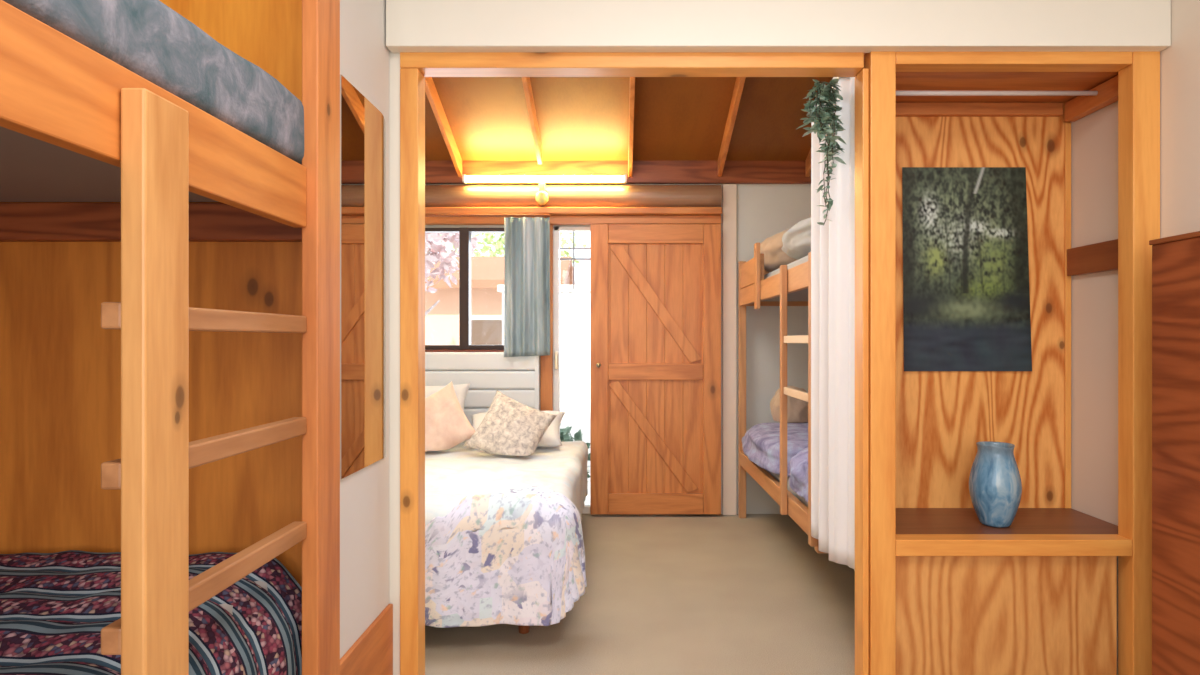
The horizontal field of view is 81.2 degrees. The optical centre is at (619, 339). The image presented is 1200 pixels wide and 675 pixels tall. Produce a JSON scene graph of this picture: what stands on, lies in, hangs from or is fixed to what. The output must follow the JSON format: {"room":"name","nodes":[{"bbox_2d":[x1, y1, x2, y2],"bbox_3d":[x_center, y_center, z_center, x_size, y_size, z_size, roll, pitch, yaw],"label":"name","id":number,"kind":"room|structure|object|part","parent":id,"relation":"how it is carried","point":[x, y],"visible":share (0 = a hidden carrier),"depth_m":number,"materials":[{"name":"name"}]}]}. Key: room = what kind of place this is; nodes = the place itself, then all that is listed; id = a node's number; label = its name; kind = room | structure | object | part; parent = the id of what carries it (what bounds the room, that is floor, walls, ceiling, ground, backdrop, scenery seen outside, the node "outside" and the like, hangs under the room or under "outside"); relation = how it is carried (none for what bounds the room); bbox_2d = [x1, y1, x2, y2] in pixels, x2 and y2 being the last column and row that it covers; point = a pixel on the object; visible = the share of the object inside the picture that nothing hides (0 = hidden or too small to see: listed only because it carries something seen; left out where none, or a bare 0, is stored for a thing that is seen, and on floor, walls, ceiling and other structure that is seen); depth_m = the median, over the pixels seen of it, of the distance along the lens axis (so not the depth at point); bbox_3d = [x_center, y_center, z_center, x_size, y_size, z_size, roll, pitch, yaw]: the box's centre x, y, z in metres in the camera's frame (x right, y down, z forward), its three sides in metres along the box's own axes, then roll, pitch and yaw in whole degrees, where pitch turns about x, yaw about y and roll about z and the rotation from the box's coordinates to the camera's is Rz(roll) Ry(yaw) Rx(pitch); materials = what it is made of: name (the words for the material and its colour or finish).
{"room":"bunk bedroom","nodes":[
{"label":"bunk bedroom","id":0,"kind":"room"},
{"bbox_2d":[0,0,301,586],"bbox_3d":[-1.202,-0.110,1.757,0.915,2.620,0.086,0,0,0],"label":"wall","id":1,"kind":"structure","parent":0,"point":[60,371],"depth_m":1.72,"materials":[{"name":"brown wood"}]},
{"bbox_2d":[340,0,388,658],"bbox_3d":[-0.793,-0.278,2.050,0.073,2.285,0.500,0,0,0],"label":"wall","id":2,"kind":"structure","parent":0,"point":[364,53],"depth_m":2.09,"materials":[{"name":"white paint"}]},
{"bbox_2d":[340,74,385,478],"bbox_3d":[-0.753,-0.170,2.065,0.006,1.090,0.360,0,0,0],"label":"mirror","id":3,"kind":"object","parent":2,"relation":"attached to","point":[362,125],"visible":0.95,"depth_m":2.03,"materials":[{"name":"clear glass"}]},
{"bbox_2d":[340,604,392,674],"bbox_3d":[-0.787,1.032,2.050,0.085,0.335,0.500,0,0,0],"label":"baseboard","id":4,"kind":"structure","parent":2,"relation":"attached to","point":[372,653],"depth_m":2.12,"materials":[{"name":"brown wood"}]},
{"bbox_2d":[425,184,810,513],"bbox_3d":[0.010,-0.400,4.880,3.720,3.200,0.100,0,0,0],"label":"wall","id":5,"kind":"structure","parent":0,"point":[764,211],"depth_m":4.83,"materials":[{"name":"white paint"}]},
{"bbox_2d":[425,228,503,351],"bbox_3d":[-1.080,-0.333,4.822,1.160,0.875,0.115,0,0,0],"label":"window","id":6,"kind":"structure","parent":5,"relation":"in","point":[464,233],"depth_m":4.79,"materials":[{"name":"black metal"}]},
{"bbox_3d":[-1.090,0.086,4.798,1.140,0.038,0.065,0,0,0],"label":"sill","id":7,"kind":"part","parent":6,"relation":"part of","materials":[{"name":"brown wood"}]},
{"bbox_2d":[425,214,549,216],"bbox_3d":[-1.045,-0.834,4.718,1.150,0.017,0.093,0,0,0],"label":"curtain rod","id":8,"kind":"object","parent":5,"relation":"attached to","point":[426,215],"visible":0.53,"depth_m":4.67,"materials":[{"name":"brown wood"}]},
{"bbox_2d":[504,217,549,356],"bbox_3d":[-0.622,-0.352,4.680,0.309,0.935,0.064,0,0,0],"label":"window curtain","id":9,"kind":"object","parent":8,"relation":"hanging from","point":[526,239],"visible":1,"depth_m":4.68,"materials":[{"name":"grey fabric"}]},
{"bbox_2d":[462,174,626,204],"bbox_3d":[-0.507,-1.012,4.726,1.105,0.193,0.105,0,0,0],"label":"lamp","id":10,"kind":"object","parent":5,"relation":"attached to","point":[541,196],"visible":1,"depth_m":4.68,"materials":[{"name":"white"}]},
{"bbox_2d":[536,191,547,204],"bbox_3d":[-0.525,-0.958,4.715,0.082,0.085,0.084,0,0,0],"label":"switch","id":11,"kind":"object","parent":10,"relation":"attached to","point":[541,196],"depth_m":4.68,"materials":[{"name":"metal"}]},
{"bbox_2d":[540,225,552,410],"bbox_3d":[-0.503,0.205,4.810,0.083,1.990,0.040,0,0,0],"label":"trim","id":12,"kind":"structure","parent":5,"relation":"attached to","point":[546,362],"depth_m":4.79,"materials":[{"name":"brown wood"}]},
{"bbox_2d":[554,226,589,513],"bbox_3d":[-0.028,0.207,4.850,0.855,1.985,0.100,0,0,0],"label":"door","id":13,"kind":"structure","parent":5,"relation":"in","point":[557,229],"depth_m":4.83,"materials":[{"name":"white glass"}]},
{"bbox_3d":[-0.437,0.140,4.817,0.020,0.120,0.034,0,0,0],"label":"handle","id":14,"kind":"part","parent":13,"relation":"part of","materials":[{"name":"metal"}]},
{"bbox_2d":[425,216,720,224],"bbox_3d":[-0.525,-0.820,4.798,2.430,0.056,0.065,0,0,0],"label":"trim","id":15,"kind":"structure","parent":5,"relation":"attached to","point":[554,220],"depth_m":4.76,"materials":[{"name":"brown wood"}]},
{"bbox_2d":[425,185,721,206],"bbox_3d":[-0.525,-0.981,4.782,2.430,0.162,0.095,0,0,0],"label":"trim","id":16,"kind":"structure","parent":5,"relation":"attached to","point":[435,195],"depth_m":4.74,"materials":[{"name":"brown wood"}]},
{"bbox_2d":[425,207,721,215],"bbox_3d":[-0.525,-0.874,4.772,2.430,0.048,0.115,0,0,0],"label":"trim","id":17,"kind":"structure","parent":5,"relation":"attached to","point":[553,211],"depth_m":4.71,"materials":[{"name":"brown wood"}]},
{"bbox_2d":[425,161,810,183],"bbox_3d":[0.010,-1.157,4.808,3.500,0.165,0.045,0,0,0],"label":"trim","id":18,"kind":"structure","parent":5,"relation":"attached to","point":[436,172],"depth_m":4.79,"materials":[{"name":"brown wood"}]},
{"bbox_2d":[590,224,720,513],"bbox_3d":[0.242,0.198,4.749,0.885,1.965,0.078,0,0,0],"label":"sliding door","id":19,"kind":"structure","parent":5,"relation":"in","point":[655,289],"depth_m":4.76,"materials":[{"name":"brown wood"}]},
{"bbox_3d":[0.242,1.110,4.745,0.643,0.140,0.021,0,0,0],"label":"cross rail","id":20,"kind":"part","parent":19,"relation":"part of","materials":[{"name":"brown wood"}]},
{"bbox_3d":[0.242,0.215,4.745,0.643,0.110,0.021,0,0,0],"label":"cross rail","id":21,"kind":"part","parent":19,"relation":"part of","materials":[{"name":"brown wood"}]},
{"bbox_3d":[0.242,-0.720,4.745,0.643,0.130,0.021,0,0,0],"label":"cross rail","id":22,"kind":"part","parent":19,"relation":"part of","materials":[{"name":"brown wood"}]},
{"bbox_2d":[722,184,736,514],"bbox_3d":[0.752,0.065,4.815,0.095,2.270,0.030,0,0,0],"label":"trim","id":23,"kind":"structure","parent":5,"relation":"attached to","point":[729,191],"depth_m":4.80,"materials":[{"name":"beige paint"}]},
{"bbox_2d":[389,50,864,674],"bbox_3d":[-0.040,-0.525,2.340,3.620,3.450,0.070,0,0,0],"label":"wall partition","id":24,"kind":"structure","parent":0,"point":[394,58],"depth_m":2.31,"materials":[{"name":"beige paint"}]},
{"bbox_2d":[400,68,424,674],"bbox_3d":[-0.692,0.154,2.337,0.060,2.092,0.085,0,0,0],"label":"trim","id":25,"kind":"structure","parent":24,"relation":"attached to","point":[412,81],"depth_m":2.29,"materials":[{"name":"brown wood"}]},
{"bbox_2d":[400,52,863,76],"bbox_3d":[0.039,-0.927,2.337,1.522,0.069,0.085,0,0,0],"label":"trim","id":26,"kind":"structure","parent":24,"relation":"attached to","point":[430,64],"depth_m":2.29,"materials":[{"name":"brown wood"}]},
{"bbox_2d":[855,69,868,674],"bbox_3d":[0.807,0.154,2.338,0.020,2.092,0.083,0,0,0],"label":"trim","id":27,"kind":"structure","parent":24,"relation":"attached to","point":[862,79],"depth_m":2.31,"materials":[{"name":"brown wood"}]},
{"bbox_3d":[0.785,-0.943,2.620,0.020,0.024,0.479,0,0,0],"label":"track","id":28,"kind":"object","parent":24,"relation":"attached to","visible":0},
{"bbox_2d":[811,77,854,570],"bbox_3d":[0.785,-0.061,2.615,0.051,1.738,0.442,0,0,0],"label":"curtain","id":29,"kind":"object","parent":28,"relation":"hanging from","point":[833,242],"visible":0.79,"depth_m":2.52,"materials":[{"name":"white fabric"}]},
{"bbox_2d":[797,78,846,224],"bbox_3d":[0.710,-0.648,2.439,0.169,0.488,0.189,0,0,0],"label":"trailing vine","id":30,"kind":"object","parent":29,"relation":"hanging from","point":[827,95],"visible":1,"depth_m":2.42,"materials":[{"name":"green plant"}]},
{"bbox_3d":[0.712,-0.645,2.439,0.091,0.481,0.103,0,0,0],"label":"stem","id":31,"kind":"part","parent":30,"relation":"part of","materials":[{"name":"green plant"}]},
{"bbox_2d":[425,77,832,160],"bbox_3d":[0.010,-1.662,3.615,3.720,0.977,2.630,0,0,0],"label":"ceiling","id":32,"kind":"structure","parent":0,"point":[579,118],"depth_m":4.34,"materials":[{"name":"brown wood"}]},
{"bbox_2d":[425,77,461,176],"bbox_3d":[-1.090,-1.602,3.581,0.028,0.977,2.402,0,0,0],"label":"rafter","id":33,"kind":"object","parent":32,"relation":"attached to","point":[430,89],"visible":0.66,"depth_m":4.29,"materials":[{"name":"brown wood"}]},
{"bbox_2d":[521,77,541,163],"bbox_3d":[-0.530,-1.627,3.510,0.028,0.926,2.260,0,0,0],"label":"rafter","id":34,"kind":"object","parent":32,"relation":"attached to","point":[526,82],"visible":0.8,"depth_m":4.22,"materials":[{"name":"brown wood"}]},
{"bbox_2d":[628,77,634,176],"bbox_3d":[0.070,-1.602,3.581,0.028,0.977,2.402,0,0,0],"label":"rafter","id":35,"kind":"object","parent":32,"relation":"attached to","point":[632,79],"visible":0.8,"depth_m":4.24,"materials":[{"name":"brown wood"}]},
{"bbox_2d":[718,77,745,176],"bbox_3d":[0.680,-1.602,3.581,0.028,0.977,2.402,0,0,0],"label":"rafter","id":36,"kind":"object","parent":32,"relation":"attached to","point":[739,83],"visible":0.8,"depth_m":4.26,"materials":[{"name":"brown wood"}]},
{"bbox_2d":[805,149,810,176],"bbox_3d":[1.280,-1.602,3.581,0.028,0.977,2.402,0,0,0],"label":"rafter","id":37,"kind":"object","parent":32,"relation":"attached to","point":[808,159],"visible":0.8,"depth_m":4.73,"materials":[{"name":"brown wood"}]},
{"bbox_2d":[425,514,854,674],"bbox_3d":[0.010,1.230,1.615,3.720,0.060,6.630,0,0,0],"label":"floor","id":38,"kind":"structure","parent":0,"point":[665,594],"depth_m":3.06,"materials":[{"name":"beige carpet"}]},
{"bbox_2d":[0,0,339,674],"bbox_3d":[-1.155,-0.100,0.606,1.000,2.600,2.212,0,0,0],"label":"bunk bed","id":39,"kind":"object","parent":38,"relation":"on","point":[77,125],"visible":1,"depth_m":1.13,"materials":[{"name":"brown wood"}]},
{"bbox_3d":[-1.171,-0.285,1.696,0.897,0.090,0.032,0,0,0],"label":"rail","id":40,"kind":"part","parent":39,"relation":"part of","materials":[{"name":"brown wood"}]},
{"bbox_3d":[-0.707,-0.315,0.584,0.030,0.134,1.927,0,0,0],"label":"rail","id":41,"kind":"part","parent":39,"relation":"part of","materials":[{"name":"brown wood"}]},
{"bbox_2d":[3,0,303,164],"bbox_3d":[-1.169,-0.465,0.608,0.949,0.157,2.115,0,0,0],"label":"mattress","id":42,"kind":"object","parent":39,"relation":"on","point":[150,39],"visible":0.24,"depth_m":1.13,"materials":[{"name":"grey fabric"}]},
{"bbox_2d":[219,581,267,614],"bbox_3d":[-1.215,0.626,0.605,0.853,0.178,2.110,0,0,0],"label":"mattress","id":43,"kind":"object","parent":39,"relation":"on","point":[262,584],"visible":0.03,"depth_m":1.44,"materials":[{"name":"beige fabric"}]},
{"bbox_2d":[0,550,301,674],"bbox_3d":[-1.173,0.668,0.617,0.935,0.354,2.077,0,0,0],"label":"striped blanket","id":44,"kind":"object","parent":43,"relation":"on","point":[55,608],"visible":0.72,"depth_m":1.38,"materials":[{"name":"multicoloured fabric"}]},
{"bbox_3d":[-0.686,-0.100,1.610,0.037,2.600,0.124,0,0,0],"label":"post","id":45,"kind":"part","parent":39,"relation":"part of","materials":[{"name":"brown wood"}]},
{"bbox_2d":[425,352,539,633],"bbox_3d":[-0.983,0.641,3.776,1.435,1.118,1.972,0,0,0],"label":"bed","id":46,"kind":"object","parent":38,"relation":"on","point":[476,401],"visible":0.18,"depth_m":4.72,"materials":[{"name":"beige wood"}]},
{"bbox_3d":[-1.123,0.462,4.744,1.155,0.759,0.037,0,0,0],"label":"headboard","id":47,"kind":"part","parent":46,"relation":"part of","materials":[{"name":"white paint"}]},
{"bbox_3d":[-0.395,1.125,2.880,0.060,0.150,0.060,0,0,0],"label":"leg","id":48,"kind":"part","parent":46,"relation":"part of","materials":[{"name":"brown wood"}]},
{"bbox_3d":[-0.560,0.491,4.715,0.030,0.818,0.019,0,0,0],"label":"headboard post","id":49,"kind":"part","parent":46,"relation":"part of","materials":[{"name":"white paint"}]},
{"bbox_3d":[-0.938,0.820,3.730,1.405,0.216,1.940,0,0,0],"label":"mattress","id":50,"kind":"object","parent":46,"relation":"on","visible":0},
{"bbox_2d":[425,441,587,526],"bbox_3d":[-0.939,0.817,3.695,1.483,0.320,1.941,0,0,0],"label":"coverlet","id":51,"kind":"object","parent":50,"relation":"on","point":[453,474],"visible":0.27,"depth_m":3.59,"materials":[{"name":"white fabric"}]},
{"bbox_2d":[425,383,470,442],"bbox_3d":[-1.300,0.468,4.521,0.640,0.368,0.216,0,0,0],"label":"pillow","id":52,"kind":"object","parent":51,"relation":"on","point":[461,390],"visible":0.08,"depth_m":4.53,"materials":[{"name":"white fabric"}]},
{"bbox_2d":[425,382,474,450],"bbox_3d":[-1.110,0.455,4.218,0.538,0.402,0.221,0,0,-1],"label":"cushion","id":53,"kind":"object","parent":51,"relation":"on","point":[447,426],"visible":0.6,"depth_m":4.15,"materials":[{"name":"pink fabric"}]},
{"bbox_2d":[425,486,586,627],"bbox_3d":[-0.917,0.848,2.782,1.567,0.490,0.268,0,0,0],"label":"quilt","id":54,"kind":"object","parent":51,"relation":"on","point":[507,556],"visible":0.41,"depth_m":2.69,"materials":[{"name":"fabric"}]},
{"bbox_2d":[464,390,556,455],"bbox_3d":[-0.635,0.478,4.090,0.493,0.357,0.244,0,0,9],"label":"cushion","id":55,"kind":"object","parent":51,"relation":"on","point":[509,426],"visible":1,"depth_m":4.03,"materials":[{"name":"fabric"}]},
{"bbox_2d":[461,411,565,447],"bbox_3d":[-0.660,0.549,4.400,0.626,0.208,0.318,0,0,0],"label":"pillow","id":56,"kind":"object","parent":51,"relation":"on","point":[551,437],"visible":0.25,"depth_m":4.33,"materials":[{"name":"white fabric"}]},
{"bbox_2d":[738,243,824,552],"bbox_3d":[1.260,0.320,3.803,0.970,1.760,1.915,0,0,0],"label":"bunk bed","id":57,"kind":"object","parent":38,"relation":"on","point":[792,286],"visible":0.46,"depth_m":3.38,"materials":[{"name":"brown wood"}]},
{"bbox_3d":[0.828,0.335,4.735,0.045,1.730,0.050,0,0,0],"label":"post","id":58,"kind":"part","parent":57,"relation":"part of","materials":[{"name":"brown wood"}]},
{"bbox_3d":[0.794,-0.370,4.055,0.023,0.380,0.070,0,0,0],"label":"guard post","id":59,"kind":"part","parent":57,"relation":"part of","materials":[{"name":"brown wood"}]},
{"bbox_3d":[0.825,0.795,3.805,0.035,0.090,1.808,0,0,0],"label":"rail","id":60,"kind":"part","parent":57,"relation":"part of","materials":[{"name":"brown wood"}]},
{"bbox_3d":[0.825,-0.285,3.805,0.035,0.110,1.808,0,0,0],"label":"rail","id":61,"kind":"part","parent":57,"relation":"part of","materials":[{"name":"brown wood"}]},
{"bbox_3d":[1.275,-0.285,4.735,0.848,0.110,0.030,0,0,0],"label":"rail","id":62,"kind":"part","parent":57,"relation":"part of","materials":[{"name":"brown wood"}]},
{"bbox_2d":[764,255,807,278],"bbox_3d":[1.272,-0.341,3.810,0.835,0.118,1.780,0,0,0],"label":"mattress","id":63,"kind":"object","parent":57,"relation":"on","point":[804,259],"visible":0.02,"depth_m":3.53,"materials":[{"name":"white fabric"}]},
{"bbox_2d":[760,229,796,271],"bbox_3d":[1.085,-0.539,4.370,0.407,0.273,0.591,0,0,0],"label":"pillow","id":64,"kind":"object","parent":63,"relation":"on","point":[771,247],"visible":0.28,"depth_m":4.20,"materials":[{"name":"beige fabric"}]},
{"bbox_2d":[782,217,810,259],"bbox_3d":[1.138,-0.511,3.450,0.637,0.206,1.159,0,0,0],"label":"pillow","id":65,"kind":"object","parent":63,"relation":"on","point":[796,241],"visible":0.21,"depth_m":3.37,"materials":[{"name":"white fabric"}]},
{"bbox_2d":[765,469,807,506],"bbox_3d":[1.272,0.744,3.810,0.835,0.088,1.780,0,0,0],"label":"mattress","id":66,"kind":"object","parent":57,"relation":"on","point":[776,476],"visible":0.02,"depth_m":3.54,"materials":[{"name":"beige fabric"}]},
{"bbox_2d":[742,422,807,476],"bbox_3d":[1.189,0.607,4.111,0.874,0.182,1.167,0,0,0],"label":"blanket","id":67,"kind":"object","parent":66,"relation":"on","point":[761,442],"visible":0.36,"depth_m":3.89,"materials":[{"name":"purple fabric"}]},
{"bbox_2d":[770,386,807,422],"bbox_3d":[1.098,0.406,4.495,0.247,0.229,0.244,0,0,0],"label":"pillow","id":68,"kind":"object","parent":67,"relation":"on","point":[797,409],"visible":0.72,"depth_m":4.39,"materials":[{"name":"beige fabric"}]},
{"bbox_2d":[789,447,807,501],"bbox_3d":[1.177,0.592,3.163,0.812,0.212,0.514,0,0,0],"label":"blanket","id":69,"kind":"object","parent":66,"relation":"on","point":[798,479],"visible":0.13,"depth_m":3.14,"materials":[{"name":"purple fabric"}]},
{"bbox_3d":[0.828,0.175,2.875,0.045,1.390,0.050,0,0,0],"label":"post","id":70,"kind":"part","parent":57,"relation":"part of","materials":[{"name":"brown wood"}]},
{"bbox_2d":[856,51,1159,674],"bbox_3d":[1.284,0.120,2.526,0.967,2.160,0.477,0,0,0],"label":"shelf unit","id":71,"kind":"object","parent":38,"relation":"on","point":[951,592],"visible":0.77,"depth_m":2.32,"materials":[{"name":"brown wood"}]},
{"bbox_3d":[0.861,0.120,2.324,0.082,2.160,0.072,0,0,0],"label":"post","id":72,"kind":"part","parent":71,"relation":"part of","materials":[{"name":"brown wood"}]},
{"bbox_2d":[902,167,1031,370],"bbox_3d":[1.355,-0.277,2.734,0.504,0.797,0.009,0,0,0],"label":"poster","id":73,"kind":"object","parent":71,"relation":"attached to","point":[966,290],"visible":1,"depth_m":2.74,"materials":[{"name":"green paper"}]},
{"bbox_3d":[1.292,-0.115,2.755,0.945,1.650,0.020,0,0,0],"label":"panel","id":74,"kind":"part","parent":71,"relation":"part of","materials":[{"name":"brown wood"}]},
{"bbox_2d":[969,441,1021,527],"bbox_3d":[1.337,0.513,2.490,0.168,0.288,0.168,0,0,0],"label":"vase","id":75,"kind":"object","parent":71,"relation":"on","point":[995,484],"visible":1,"depth_m":2.43,"materials":[{"name":"blue ceramic"}]},
{"bbox_3d":[1.281,-0.892,2.530,0.880,0.018,0.018,0,0,0],"label":"hanging rod","id":76,"kind":"part","parent":71,"relation":"part of","materials":[{"name":"white metal"}]},
{"bbox_3d":[1.276,0.954,2.331,0.745,0.492,0.018,0,0,0],"label":"panel","id":77,"kind":"part","parent":71,"relation":"part of","materials":[{"name":"brown wood"}]},
{"bbox_3d":[1.303,0.670,2.552,0.924,0.024,0.382,0,0,0],"label":"shelf","id":78,"kind":"part","parent":71,"relation":"part of","materials":[{"name":"brown wood"}]},
{"bbox_3d":[1.290,-0.931,2.325,0.774,0.057,0.071,0,0,0],"label":"rail","id":79,"kind":"part","parent":71,"relation":"part of","materials":[{"name":"brown wood"}]},
{"bbox_3d":[1.290,0.681,2.325,0.774,0.054,0.070,0,0,0],"label":"shelf","id":80,"kind":"part","parent":71,"relation":"part of","materials":[{"name":"brown wood"}]},
{"bbox_3d":[1.743,-0.882,2.538,0.042,0.072,0.353,0,0,0],"label":"rail","id":81,"kind":"part","parent":71,"relation":"part of","materials":[{"name":"brown wood"}]},
{"bbox_3d":[1.722,0.120,2.324,0.089,2.160,0.072,0,0,0],"label":"post","id":82,"kind":"part","parent":71,"relation":"part of","materials":[{"name":"brown wood"}]},
{"bbox_2d":[1149,231,1199,674],"bbox_3d":[1.659,0.448,1.296,0.082,1.505,1.693,0,0,0],"label":"wooden screen","id":83,"kind":"object","parent":38,"relation":"on","point":[1175,259],"visible":1,"depth_m":2.04,"materials":[{"name":"brown wood"}]},
{"bbox_2d":[386,0,1170,52],"bbox_3d":[0.508,-1.181,2.274,2.520,0.475,0.058,0,0,0],"label":"beam","id":84,"kind":"structure","parent":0,"point":[866,26],"depth_m":2.25,"materials":[{"name":"beige paint"}]},
{"bbox_2d":[1070,0,1199,674],"bbox_3d":[1.820,-0.550,1.615,0.100,3.500,6.630,0,0,0],"label":"wall","id":85,"kind":"structure","parent":0,"point":[1094,137],"depth_m":2.55,"materials":[{"name":"beige paint"}]},
{"bbox_2d":[1067,239,1117,275],"bbox_3d":[1.758,-0.302,2.562,0.025,0.105,0.345,0,0,0],"label":"trim","id":86,"kind":"structure","parent":85,"relation":"attached to","point":[1102,256],"depth_m":2.58,"materials":[{"name":"brown wood"}]},
{"label":"outside","id":87,"kind":"structure","parent":0,"visible":0},
{"bbox_2d":[584,467,589,503],"bbox_3d":[0.000,1.500,14.470,18.000,0.100,19.060,0,0,0],"label":"ground","id":88,"kind":"structure","parent":87,"point":[587,501],"depth_m":6.70,"materials":[{"name":"white"}]},
{"bbox_2d":[425,233,484,315],"bbox_3d":[-2.570,-0.387,7.930,2.068,3.698,1.998,0,0,34],"label":"tree","id":89,"kind":"object","parent":88,"relation":"on","point":[439,243],"visible":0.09,"depth_m":7.90,"materials":[{"name":"pink plant"}]},
{"bbox_2d":[425,257,572,344],"bbox_3d":[-2.000,0.040,11.500,2.400,2.820,2.800,0,0,0],"label":"neighboring building","id":90,"kind":"structure","parent":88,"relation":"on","point":[442,322],"depth_m":10.50,"materials":[{"name":"beige wood"}]},
{"bbox_2d":[440,232,586,265],"bbox_3d":[-2.402,-0.962,15.194,3.152,4.829,3.203,0,0,-28],"label":"tree","id":91,"kind":"object","parent":88,"relation":"on","point":[499,248],"visible":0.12,"depth_m":14.83,"materials":[{"name":"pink plant"}]},
{"bbox_2d":[497,285,589,466],"bbox_3d":[-0.225,0.410,8.075,2.350,2.080,0.210,0,0,0],"label":"wall","id":92,"kind":"structure","parent":88,"relation":"on","point":[574,304],"depth_m":8.00,"materials":[{"name":"white paint"}]},
{"bbox_2d":[560,423,589,477],"bbox_3d":[-0.475,1.055,5.608,0.588,0.796,0.602,0,0,0],"label":"shrub","id":93,"kind":"object","parent":88,"relation":"on","point":[564,432],"visible":0.05,"depth_m":5.61,"materials":[{"name":"green plant"}]}
]}

